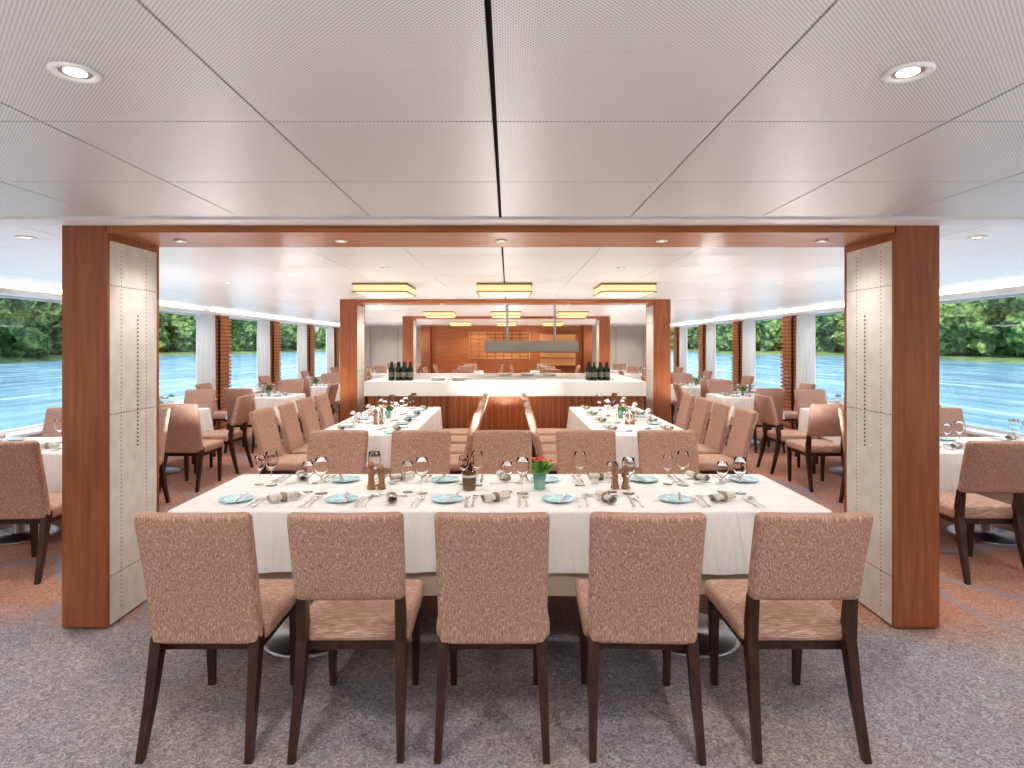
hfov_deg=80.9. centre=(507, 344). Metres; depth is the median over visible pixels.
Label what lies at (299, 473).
rolled napkin
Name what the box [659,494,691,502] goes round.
bread plate
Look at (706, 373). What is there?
dining chair
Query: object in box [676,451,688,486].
wine glass
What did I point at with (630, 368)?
dining chair
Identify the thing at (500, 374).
plate stack
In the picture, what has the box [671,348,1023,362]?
riverbank
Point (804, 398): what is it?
dining chair
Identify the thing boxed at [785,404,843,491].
dining chair
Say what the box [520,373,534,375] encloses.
plate stack
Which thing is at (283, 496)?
rolled napkin
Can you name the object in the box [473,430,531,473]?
dining chair
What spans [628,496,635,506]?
table knife
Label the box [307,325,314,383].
window column
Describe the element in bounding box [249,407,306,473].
dining chair
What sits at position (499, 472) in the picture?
rolled napkin
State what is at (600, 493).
rolled napkin
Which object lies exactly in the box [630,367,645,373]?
place settings
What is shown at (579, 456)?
wine glass
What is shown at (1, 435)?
place settings
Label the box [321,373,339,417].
dining chair
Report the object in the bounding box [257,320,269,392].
curtain
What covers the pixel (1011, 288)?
wall
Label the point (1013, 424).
place settings
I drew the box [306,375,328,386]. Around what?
place settings
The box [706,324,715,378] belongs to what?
curtain
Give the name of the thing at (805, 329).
curtain
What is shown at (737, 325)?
window column
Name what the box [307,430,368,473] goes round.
dining chair
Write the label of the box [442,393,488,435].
dining chair
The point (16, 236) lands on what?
recessed light
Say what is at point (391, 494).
rolled napkin
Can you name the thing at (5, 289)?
wall
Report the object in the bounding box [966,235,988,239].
recessed light
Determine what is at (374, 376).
dining table
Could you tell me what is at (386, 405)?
flower vase
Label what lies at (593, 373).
wine bottles
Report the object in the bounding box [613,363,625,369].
dining chair
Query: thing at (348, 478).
bread plate
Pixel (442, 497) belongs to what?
bread plate
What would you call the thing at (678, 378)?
dining chair
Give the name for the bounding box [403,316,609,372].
frame
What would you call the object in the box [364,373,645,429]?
buffet counter
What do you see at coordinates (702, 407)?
dining chair
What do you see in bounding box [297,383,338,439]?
dining chair
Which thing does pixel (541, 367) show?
dining chair
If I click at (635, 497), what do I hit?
soup spoon
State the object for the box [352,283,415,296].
ceiling lamp
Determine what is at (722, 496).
rolled napkin
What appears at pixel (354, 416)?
place settings
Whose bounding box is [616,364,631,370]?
place settings
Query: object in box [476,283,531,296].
ceiling lamp
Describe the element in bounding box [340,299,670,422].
frame
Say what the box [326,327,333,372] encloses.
curtain
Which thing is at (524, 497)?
soup spoon
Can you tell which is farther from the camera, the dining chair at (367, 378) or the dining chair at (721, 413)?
the dining chair at (367, 378)
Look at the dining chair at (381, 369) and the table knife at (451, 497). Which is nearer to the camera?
the table knife at (451, 497)
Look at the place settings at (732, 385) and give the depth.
9.65 m
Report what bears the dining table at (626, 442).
on the floor
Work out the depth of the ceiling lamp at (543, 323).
17.21 m
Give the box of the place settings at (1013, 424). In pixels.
[990,419,1023,440]
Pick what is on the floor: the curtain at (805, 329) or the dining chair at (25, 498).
the dining chair at (25, 498)
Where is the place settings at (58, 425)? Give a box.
[40,419,61,450]
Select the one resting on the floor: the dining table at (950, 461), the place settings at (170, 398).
the dining table at (950, 461)
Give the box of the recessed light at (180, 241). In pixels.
[174,240,186,242]
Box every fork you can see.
[244,496,262,506]
[354,496,365,506]
[690,496,705,506]
[697,496,710,506]
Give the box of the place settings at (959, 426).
[939,421,965,450]
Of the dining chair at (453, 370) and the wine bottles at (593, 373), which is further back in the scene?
the dining chair at (453, 370)
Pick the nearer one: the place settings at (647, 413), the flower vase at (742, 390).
the place settings at (647, 413)
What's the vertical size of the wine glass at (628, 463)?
0.195 m
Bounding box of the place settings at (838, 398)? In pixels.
[835,395,843,403]
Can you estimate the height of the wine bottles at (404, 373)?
0.262 m
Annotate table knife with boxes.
[233,492,248,502]
[298,496,312,506]
[409,496,415,506]
[443,492,459,501]
[559,492,566,501]
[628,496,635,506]
[741,496,759,506]
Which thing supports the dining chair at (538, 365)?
on the floor
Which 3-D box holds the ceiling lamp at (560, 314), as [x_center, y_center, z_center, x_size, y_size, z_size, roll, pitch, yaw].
[1.300,-0.618,12.200,0.600,0.103,0.600,0,0,0]
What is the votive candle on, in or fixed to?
on the dining table at (730, 523)
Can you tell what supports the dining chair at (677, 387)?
on the floor
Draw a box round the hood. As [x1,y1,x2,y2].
[484,305,578,351]
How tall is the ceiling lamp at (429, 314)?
0.103 m
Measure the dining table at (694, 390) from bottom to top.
0.750 m
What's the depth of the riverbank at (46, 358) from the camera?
125.89 m
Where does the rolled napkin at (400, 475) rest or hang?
on the dining table at (730, 523)
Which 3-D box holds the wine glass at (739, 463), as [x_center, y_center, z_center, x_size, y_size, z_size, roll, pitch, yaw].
[1.280,0.721,3.310,0.074,0.195,0.074,0,0,0]
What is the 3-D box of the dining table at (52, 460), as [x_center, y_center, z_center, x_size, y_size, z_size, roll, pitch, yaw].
[-4.035,1.195,4.958,1.705,0.750,0.897,0,0,0]
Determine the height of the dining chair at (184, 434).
0.945 m
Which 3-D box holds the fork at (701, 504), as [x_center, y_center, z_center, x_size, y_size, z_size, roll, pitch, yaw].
[0.985,0.812,3.123,0.025,0.010,0.205,0,0,-2]
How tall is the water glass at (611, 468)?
0.166 m
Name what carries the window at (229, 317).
in the wall at (5, 289)
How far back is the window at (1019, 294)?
6.90 m
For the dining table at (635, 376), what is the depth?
16.55 m
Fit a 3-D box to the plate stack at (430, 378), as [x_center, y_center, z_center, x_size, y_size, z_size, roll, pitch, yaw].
[-0.990,0.478,8.450,0.240,0.044,0.240,0,0,0]
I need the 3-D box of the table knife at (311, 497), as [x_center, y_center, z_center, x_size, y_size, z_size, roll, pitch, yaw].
[-1.049,0.816,3.125,0.016,0.006,0.210,0,0,0]
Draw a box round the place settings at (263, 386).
[254,383,294,396]
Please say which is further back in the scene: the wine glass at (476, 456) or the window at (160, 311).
the window at (160, 311)
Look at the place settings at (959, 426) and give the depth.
4.88 m
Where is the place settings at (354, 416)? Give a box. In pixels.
[337,393,430,433]
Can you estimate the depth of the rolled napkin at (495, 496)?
3.12 m
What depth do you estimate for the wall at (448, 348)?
20.60 m
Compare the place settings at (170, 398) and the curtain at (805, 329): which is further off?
the curtain at (805, 329)
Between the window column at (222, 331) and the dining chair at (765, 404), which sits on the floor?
the dining chair at (765, 404)
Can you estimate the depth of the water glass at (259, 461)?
3.51 m
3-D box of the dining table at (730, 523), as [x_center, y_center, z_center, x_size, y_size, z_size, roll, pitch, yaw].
[-0.038,1.195,3.395,3.410,0.750,0.963,0,0,0]
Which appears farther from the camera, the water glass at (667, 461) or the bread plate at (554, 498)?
the water glass at (667, 461)
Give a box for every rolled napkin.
[267,491,298,502]
[296,470,306,480]
[386,490,396,503]
[389,471,414,479]
[481,491,509,501]
[496,470,510,480]
[587,472,609,479]
[595,490,616,503]
[685,470,709,480]
[709,491,735,501]
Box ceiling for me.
[0,0,1023,326]
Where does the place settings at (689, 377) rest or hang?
on the dining table at (694, 390)
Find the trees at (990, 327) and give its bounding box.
[671,296,1023,357]
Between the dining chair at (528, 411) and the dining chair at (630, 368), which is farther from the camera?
the dining chair at (630, 368)
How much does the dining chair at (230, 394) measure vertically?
0.945 m
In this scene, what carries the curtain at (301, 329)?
hanging from the wall at (5, 289)
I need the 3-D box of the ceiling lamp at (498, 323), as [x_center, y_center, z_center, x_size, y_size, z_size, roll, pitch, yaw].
[-0.040,-0.618,17.500,0.600,0.103,0.600,0,0,0]
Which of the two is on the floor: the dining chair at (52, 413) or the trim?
the dining chair at (52, 413)
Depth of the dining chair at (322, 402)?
7.59 m
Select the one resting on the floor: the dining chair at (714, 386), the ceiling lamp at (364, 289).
the dining chair at (714, 386)
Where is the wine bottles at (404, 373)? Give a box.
[388,362,412,380]
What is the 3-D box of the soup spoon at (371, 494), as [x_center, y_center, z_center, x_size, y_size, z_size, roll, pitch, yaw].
[-0.645,0.812,3.245,0.200,0.010,0.036,0,0,0]
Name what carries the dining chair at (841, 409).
on the floor
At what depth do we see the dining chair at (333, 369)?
16.96 m
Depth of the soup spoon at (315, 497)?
3.12 m
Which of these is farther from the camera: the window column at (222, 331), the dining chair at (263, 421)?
the window column at (222, 331)
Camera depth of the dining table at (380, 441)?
6.11 m
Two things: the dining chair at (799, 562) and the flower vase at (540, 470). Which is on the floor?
the dining chair at (799, 562)
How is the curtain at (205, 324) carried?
hanging from the wall at (5, 289)
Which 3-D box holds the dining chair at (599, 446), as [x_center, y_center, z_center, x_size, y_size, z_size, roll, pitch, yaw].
[0.562,1.097,4.125,0.456,0.945,0.620,0,0,1]
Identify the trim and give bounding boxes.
[0,217,1023,225]
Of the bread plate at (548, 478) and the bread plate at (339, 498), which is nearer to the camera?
the bread plate at (339, 498)
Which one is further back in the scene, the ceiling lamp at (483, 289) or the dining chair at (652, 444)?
the ceiling lamp at (483, 289)
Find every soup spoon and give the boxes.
[285,482,318,483]
[305,496,320,506]
[371,494,406,495]
[388,482,420,483]
[415,496,424,506]
[489,482,521,483]
[523,496,528,506]
[632,496,643,506]
[693,482,726,483]
[748,496,765,506]
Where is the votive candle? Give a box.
[462,470,476,490]
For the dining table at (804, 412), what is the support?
on the floor
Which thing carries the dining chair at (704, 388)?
on the floor
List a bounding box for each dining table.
[0,437,61,544]
[166,408,213,474]
[168,474,831,658]
[225,393,305,443]
[310,384,339,423]
[324,407,442,473]
[371,373,387,379]
[566,407,699,473]
[610,370,625,373]
[624,373,645,400]
[671,384,700,423]
[706,393,784,443]
[798,408,842,474]
[939,437,1023,545]
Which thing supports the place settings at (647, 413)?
on the dining table at (626, 442)
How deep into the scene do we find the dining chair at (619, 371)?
14.39 m
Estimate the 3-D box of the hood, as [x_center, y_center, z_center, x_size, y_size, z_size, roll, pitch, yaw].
[0.370,-0.276,9.620,1.480,0.787,0.440,0,0,0]
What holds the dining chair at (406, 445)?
on the floor
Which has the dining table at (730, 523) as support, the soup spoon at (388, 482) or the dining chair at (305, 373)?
the soup spoon at (388, 482)
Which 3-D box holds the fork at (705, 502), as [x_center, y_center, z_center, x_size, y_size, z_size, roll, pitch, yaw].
[1.020,0.812,3.123,0.025,0.010,0.205,0,0,3]
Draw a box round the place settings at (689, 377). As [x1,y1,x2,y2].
[680,375,705,386]
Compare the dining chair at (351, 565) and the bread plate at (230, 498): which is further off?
the bread plate at (230, 498)
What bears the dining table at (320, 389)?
on the floor
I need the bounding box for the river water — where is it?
[0,351,1023,433]
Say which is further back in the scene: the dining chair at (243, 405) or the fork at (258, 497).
the dining chair at (243, 405)
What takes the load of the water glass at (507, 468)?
on the dining table at (730, 523)
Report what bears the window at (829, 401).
in the wall at (1011, 288)
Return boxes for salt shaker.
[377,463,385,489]
[621,470,629,489]
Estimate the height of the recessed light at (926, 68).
0.008 m
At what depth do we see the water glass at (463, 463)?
3.51 m
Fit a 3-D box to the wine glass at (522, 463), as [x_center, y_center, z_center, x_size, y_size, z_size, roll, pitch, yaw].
[0.080,0.721,3.310,0.074,0.195,0.074,0,0,0]
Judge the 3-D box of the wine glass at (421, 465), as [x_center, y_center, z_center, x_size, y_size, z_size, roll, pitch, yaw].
[-0.475,0.721,3.310,0.074,0.195,0.074,0,0,0]
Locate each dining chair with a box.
[0,440,61,584]
[41,407,61,436]
[133,512,295,763]
[159,404,223,491]
[159,407,169,502]
[183,389,215,463]
[194,394,254,473]
[195,383,241,429]
[223,388,255,453]
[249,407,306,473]
[258,375,272,392]
[275,402,307,453]
[278,380,303,431]
[286,379,316,410]
[286,512,423,764]
[296,397,320,443]
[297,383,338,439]
[301,370,310,383]
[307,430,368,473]
[314,393,334,429]
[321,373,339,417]
[330,367,337,372]
[337,375,371,422]
[371,366,385,372]
[390,430,450,473]
[416,364,421,372]
[434,512,549,763]
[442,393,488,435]
[450,402,484,468]
[450,408,482,473]
[451,397,486,443]
[452,369,468,372]
[458,366,472,372]
[464,364,476,369]
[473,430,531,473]
[521,393,567,442]
[522,397,555,461]
[523,402,555,473]
[525,408,556,473]
[537,364,549,369]
[540,366,554,372]
[544,369,560,372]
[556,430,615,473]
[575,511,706,765]
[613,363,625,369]
[618,370,645,409]
[627,366,641,372]
[637,430,698,473]
[641,375,673,423]
[672,373,692,415]
[673,383,710,432]
[675,367,682,372]
[675,393,695,429]
[689,397,712,443]
[694,379,724,404]
[698,402,733,453]
[698,408,758,473]
[700,370,711,383]
[705,512,872,763]
[707,380,731,429]
[739,375,753,392]
[753,388,785,452]
[754,394,817,473]
[782,383,815,429]
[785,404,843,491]
[794,389,826,463]
[838,407,843,502]
[939,407,966,436]
[939,441,1023,584]
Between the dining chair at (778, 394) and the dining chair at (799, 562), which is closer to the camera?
the dining chair at (799, 562)
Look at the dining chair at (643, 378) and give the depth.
11.93 m
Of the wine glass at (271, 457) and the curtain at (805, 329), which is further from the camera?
the curtain at (805, 329)
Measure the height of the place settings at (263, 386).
0.195 m
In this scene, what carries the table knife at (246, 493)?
on the bread plate at (230, 498)
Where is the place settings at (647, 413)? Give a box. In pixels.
[579,393,673,431]
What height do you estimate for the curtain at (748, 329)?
2.070 m
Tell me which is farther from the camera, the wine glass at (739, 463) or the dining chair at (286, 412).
the dining chair at (286, 412)
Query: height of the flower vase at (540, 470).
0.185 m
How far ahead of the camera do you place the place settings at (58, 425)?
4.79 m
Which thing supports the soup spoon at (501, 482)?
on the dining table at (730, 523)
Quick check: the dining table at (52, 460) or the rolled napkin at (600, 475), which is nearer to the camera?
the rolled napkin at (600, 475)
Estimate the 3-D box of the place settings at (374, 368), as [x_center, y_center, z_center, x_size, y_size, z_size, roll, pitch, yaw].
[-3.890,0.721,17.000,0.740,0.195,0.740,0,0,0]
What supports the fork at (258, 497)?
on the dining table at (730, 523)
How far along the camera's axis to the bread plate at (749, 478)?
3.63 m
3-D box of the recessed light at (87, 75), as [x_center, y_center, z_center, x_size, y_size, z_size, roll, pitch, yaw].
[-1.060,-0.665,1.470,0.112,0.008,0.112,0,0,0]
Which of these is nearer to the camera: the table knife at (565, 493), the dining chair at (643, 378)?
the table knife at (565, 493)
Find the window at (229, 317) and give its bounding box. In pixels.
[229,317,256,389]
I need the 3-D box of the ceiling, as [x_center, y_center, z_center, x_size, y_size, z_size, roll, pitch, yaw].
[-0.040,-0.760,9.000,11.300,0.180,26.200,0,0,0]
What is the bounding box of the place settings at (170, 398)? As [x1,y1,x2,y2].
[159,395,174,403]
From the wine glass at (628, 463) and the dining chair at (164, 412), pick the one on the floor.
the dining chair at (164, 412)
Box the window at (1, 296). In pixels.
[0,295,61,433]
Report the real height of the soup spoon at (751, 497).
0.010 m
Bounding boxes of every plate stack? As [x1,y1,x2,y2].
[429,377,445,380]
[450,377,466,380]
[498,373,512,375]
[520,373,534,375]
[542,373,556,375]
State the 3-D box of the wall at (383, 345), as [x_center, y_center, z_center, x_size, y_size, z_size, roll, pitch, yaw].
[-0.040,0.435,22.072,11.300,2.270,0.156,0,0,0]
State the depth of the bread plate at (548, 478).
3.63 m
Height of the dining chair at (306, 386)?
0.945 m
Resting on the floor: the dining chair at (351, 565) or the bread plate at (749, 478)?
the dining chair at (351, 565)
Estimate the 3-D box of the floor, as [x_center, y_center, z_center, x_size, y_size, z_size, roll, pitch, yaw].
[-0.040,1.630,9.000,11.300,0.120,26.200,0,0,0]
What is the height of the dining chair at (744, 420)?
0.945 m
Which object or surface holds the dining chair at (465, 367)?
on the floor
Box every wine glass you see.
[265,451,277,486]
[314,457,327,494]
[368,451,380,485]
[415,457,428,494]
[471,451,482,486]
[516,457,528,494]
[574,451,585,486]
[622,457,634,494]
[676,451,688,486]
[733,457,746,494]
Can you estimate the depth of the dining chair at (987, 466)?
3.97 m
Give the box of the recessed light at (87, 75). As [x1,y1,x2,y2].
[47,61,102,83]
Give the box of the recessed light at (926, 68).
[881,61,935,83]
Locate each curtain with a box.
[196,314,215,427]
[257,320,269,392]
[297,324,306,378]
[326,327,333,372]
[679,327,686,372]
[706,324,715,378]
[742,320,755,392]
[796,314,815,388]
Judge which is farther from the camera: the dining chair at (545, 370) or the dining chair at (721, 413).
the dining chair at (545, 370)
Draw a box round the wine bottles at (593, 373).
[585,362,609,380]
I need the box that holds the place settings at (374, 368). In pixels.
[365,367,384,374]
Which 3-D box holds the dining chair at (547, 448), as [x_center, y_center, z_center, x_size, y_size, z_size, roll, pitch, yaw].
[0.475,1.097,6.422,0.620,0.945,0.456,0,0,2]
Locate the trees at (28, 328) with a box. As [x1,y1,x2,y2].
[0,298,339,358]
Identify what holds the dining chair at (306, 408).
on the floor
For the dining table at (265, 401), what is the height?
0.750 m
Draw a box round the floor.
[0,398,1023,767]
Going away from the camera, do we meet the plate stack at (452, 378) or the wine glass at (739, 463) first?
the wine glass at (739, 463)
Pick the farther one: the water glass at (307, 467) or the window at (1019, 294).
the window at (1019, 294)
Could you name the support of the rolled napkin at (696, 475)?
on the dining table at (730, 523)
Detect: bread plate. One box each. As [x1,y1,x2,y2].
[219,494,253,502]
[325,494,357,502]
[331,475,359,482]
[431,475,458,482]
[431,494,462,502]
[530,475,557,482]
[542,494,573,502]
[630,475,657,482]
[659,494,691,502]
[728,475,757,482]
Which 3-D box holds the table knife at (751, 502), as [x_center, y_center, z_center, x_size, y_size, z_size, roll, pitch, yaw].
[1.261,0.816,3.125,0.016,0.006,0.210,0,0,-1]
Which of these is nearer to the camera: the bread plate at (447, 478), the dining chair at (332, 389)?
the bread plate at (447, 478)
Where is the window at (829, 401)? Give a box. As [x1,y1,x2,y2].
[815,311,843,403]
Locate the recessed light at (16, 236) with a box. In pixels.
[14,235,36,239]
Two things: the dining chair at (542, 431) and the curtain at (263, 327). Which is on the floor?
the dining chair at (542, 431)
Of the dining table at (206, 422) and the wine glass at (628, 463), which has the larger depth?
the dining table at (206, 422)
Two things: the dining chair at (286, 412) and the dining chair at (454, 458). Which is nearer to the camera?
the dining chair at (454, 458)
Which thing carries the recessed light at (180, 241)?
attached to the frame at (110, 274)
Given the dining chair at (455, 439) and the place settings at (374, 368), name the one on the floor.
the dining chair at (455, 439)
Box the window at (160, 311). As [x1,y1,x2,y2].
[159,310,195,403]
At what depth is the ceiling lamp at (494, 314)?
11.91 m
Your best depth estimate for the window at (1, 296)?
6.98 m
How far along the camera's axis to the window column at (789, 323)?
11.25 m
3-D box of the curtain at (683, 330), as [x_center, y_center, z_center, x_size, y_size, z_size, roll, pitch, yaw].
[5.361,0.495,18.360,0.098,2.070,0.580,0,0,0]
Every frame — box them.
[62,226,938,626]
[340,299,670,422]
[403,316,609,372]
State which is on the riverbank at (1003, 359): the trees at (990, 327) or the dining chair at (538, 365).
the trees at (990, 327)
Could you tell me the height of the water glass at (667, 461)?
0.166 m
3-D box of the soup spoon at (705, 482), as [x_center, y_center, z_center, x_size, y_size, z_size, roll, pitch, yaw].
[1.190,0.812,3.535,0.200,0.010,0.036,0,0,0]
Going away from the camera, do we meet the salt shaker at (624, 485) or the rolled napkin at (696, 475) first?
the salt shaker at (624, 485)
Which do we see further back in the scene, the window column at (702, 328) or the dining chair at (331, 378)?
the window column at (702, 328)
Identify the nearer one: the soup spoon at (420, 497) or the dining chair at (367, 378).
the soup spoon at (420, 497)
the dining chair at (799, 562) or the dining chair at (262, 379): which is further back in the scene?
the dining chair at (262, 379)
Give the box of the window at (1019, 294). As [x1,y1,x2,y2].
[939,293,1023,436]
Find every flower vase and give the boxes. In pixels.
[383,404,390,417]
[528,456,553,489]
[619,404,626,417]
[740,386,745,394]
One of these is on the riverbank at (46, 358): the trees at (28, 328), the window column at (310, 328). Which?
the trees at (28, 328)
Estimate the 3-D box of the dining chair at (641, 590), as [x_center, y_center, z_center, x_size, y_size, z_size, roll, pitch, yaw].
[0.533,1.097,2.510,0.456,0.945,0.620,0,0,2]
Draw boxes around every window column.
[215,316,230,428]
[270,321,280,391]
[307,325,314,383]
[333,327,339,372]
[673,327,680,372]
[698,325,705,383]
[731,321,742,391]
[781,316,796,428]
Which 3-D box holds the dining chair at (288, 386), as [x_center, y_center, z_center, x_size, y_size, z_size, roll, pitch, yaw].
[-3.892,1.097,10.545,0.456,0.945,0.620,0,0,-2]
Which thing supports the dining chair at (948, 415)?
on the floor
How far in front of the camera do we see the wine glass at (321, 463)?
3.29 m
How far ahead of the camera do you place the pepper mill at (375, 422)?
6.18 m
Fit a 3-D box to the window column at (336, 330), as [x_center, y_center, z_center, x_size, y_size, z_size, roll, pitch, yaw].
[-5.439,0.511,18.900,0.198,2.118,0.460,0,0,0]
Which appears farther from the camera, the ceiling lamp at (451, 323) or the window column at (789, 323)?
the ceiling lamp at (451, 323)
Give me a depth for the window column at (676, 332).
18.84 m
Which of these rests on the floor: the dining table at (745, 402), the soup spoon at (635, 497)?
the dining table at (745, 402)
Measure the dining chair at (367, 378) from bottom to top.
0.945 m
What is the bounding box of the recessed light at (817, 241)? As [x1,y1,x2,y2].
[816,240,827,242]
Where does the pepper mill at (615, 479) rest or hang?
on the dining table at (730, 523)
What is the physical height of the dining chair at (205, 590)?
0.945 m
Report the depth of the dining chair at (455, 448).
6.29 m
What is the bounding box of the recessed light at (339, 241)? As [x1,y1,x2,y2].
[335,240,346,242]
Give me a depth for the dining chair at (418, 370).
19.12 m
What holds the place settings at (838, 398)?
on the dining table at (804, 412)
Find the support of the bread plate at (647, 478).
on the dining table at (730, 523)
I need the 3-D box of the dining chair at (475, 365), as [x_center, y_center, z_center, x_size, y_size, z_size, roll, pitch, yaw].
[-1.241,1.097,19.695,0.456,0.945,0.620,0,0,-1]
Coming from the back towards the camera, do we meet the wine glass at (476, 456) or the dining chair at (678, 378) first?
the dining chair at (678, 378)
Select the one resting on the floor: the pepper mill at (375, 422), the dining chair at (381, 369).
the dining chair at (381, 369)
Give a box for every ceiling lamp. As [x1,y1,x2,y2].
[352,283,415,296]
[423,311,455,317]
[450,322,471,325]
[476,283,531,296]
[491,311,520,317]
[496,322,516,325]
[542,322,562,325]
[556,311,588,317]
[593,283,656,296]
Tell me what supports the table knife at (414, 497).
on the dining table at (730, 523)
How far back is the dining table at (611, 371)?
18.91 m
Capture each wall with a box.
[0,284,339,436]
[365,327,645,372]
[421,325,592,372]
[671,282,1023,436]
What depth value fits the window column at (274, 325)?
13.79 m
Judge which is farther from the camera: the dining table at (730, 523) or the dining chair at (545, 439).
the dining chair at (545, 439)
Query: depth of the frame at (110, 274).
3.31 m
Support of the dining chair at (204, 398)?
on the floor
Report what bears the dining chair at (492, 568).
on the floor
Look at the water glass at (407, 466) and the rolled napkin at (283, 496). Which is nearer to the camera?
the rolled napkin at (283, 496)
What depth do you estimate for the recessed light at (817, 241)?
3.55 m
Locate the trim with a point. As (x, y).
(4, 221)
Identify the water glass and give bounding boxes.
[254,455,264,484]
[302,461,313,492]
[402,461,412,492]
[458,455,468,484]
[501,461,512,492]
[606,461,617,492]
[662,455,672,484]
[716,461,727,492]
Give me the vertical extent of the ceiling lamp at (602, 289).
0.103 m
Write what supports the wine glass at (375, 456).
on the dining table at (730, 523)
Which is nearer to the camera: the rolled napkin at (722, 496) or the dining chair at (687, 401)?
the rolled napkin at (722, 496)
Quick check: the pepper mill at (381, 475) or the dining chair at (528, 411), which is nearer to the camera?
the pepper mill at (381, 475)
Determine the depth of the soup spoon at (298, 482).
3.53 m
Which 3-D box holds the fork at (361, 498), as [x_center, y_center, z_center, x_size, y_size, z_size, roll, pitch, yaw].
[-0.770,0.812,3.123,0.025,0.010,0.205,0,0,-2]
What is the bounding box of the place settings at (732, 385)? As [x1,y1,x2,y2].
[717,383,754,396]
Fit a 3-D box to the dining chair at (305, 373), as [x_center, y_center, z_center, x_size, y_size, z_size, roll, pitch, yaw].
[-4.685,1.097,14.599,0.620,0.945,0.456,0,0,-1]
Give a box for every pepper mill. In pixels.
[367,460,375,489]
[373,408,377,424]
[613,460,618,489]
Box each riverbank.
[0,348,339,363]
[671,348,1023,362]
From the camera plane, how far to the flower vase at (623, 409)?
6.70 m
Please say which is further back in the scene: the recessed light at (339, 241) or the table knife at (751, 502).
the recessed light at (339, 241)
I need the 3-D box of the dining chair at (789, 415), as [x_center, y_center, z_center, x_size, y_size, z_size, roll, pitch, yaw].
[4.605,1.097,9.750,0.620,0.945,0.456,0,0,0]
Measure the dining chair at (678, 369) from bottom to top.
0.945 m
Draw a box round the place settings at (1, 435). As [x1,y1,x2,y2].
[0,434,26,440]
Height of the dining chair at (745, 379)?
0.945 m
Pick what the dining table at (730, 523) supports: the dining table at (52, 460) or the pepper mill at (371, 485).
the pepper mill at (371, 485)

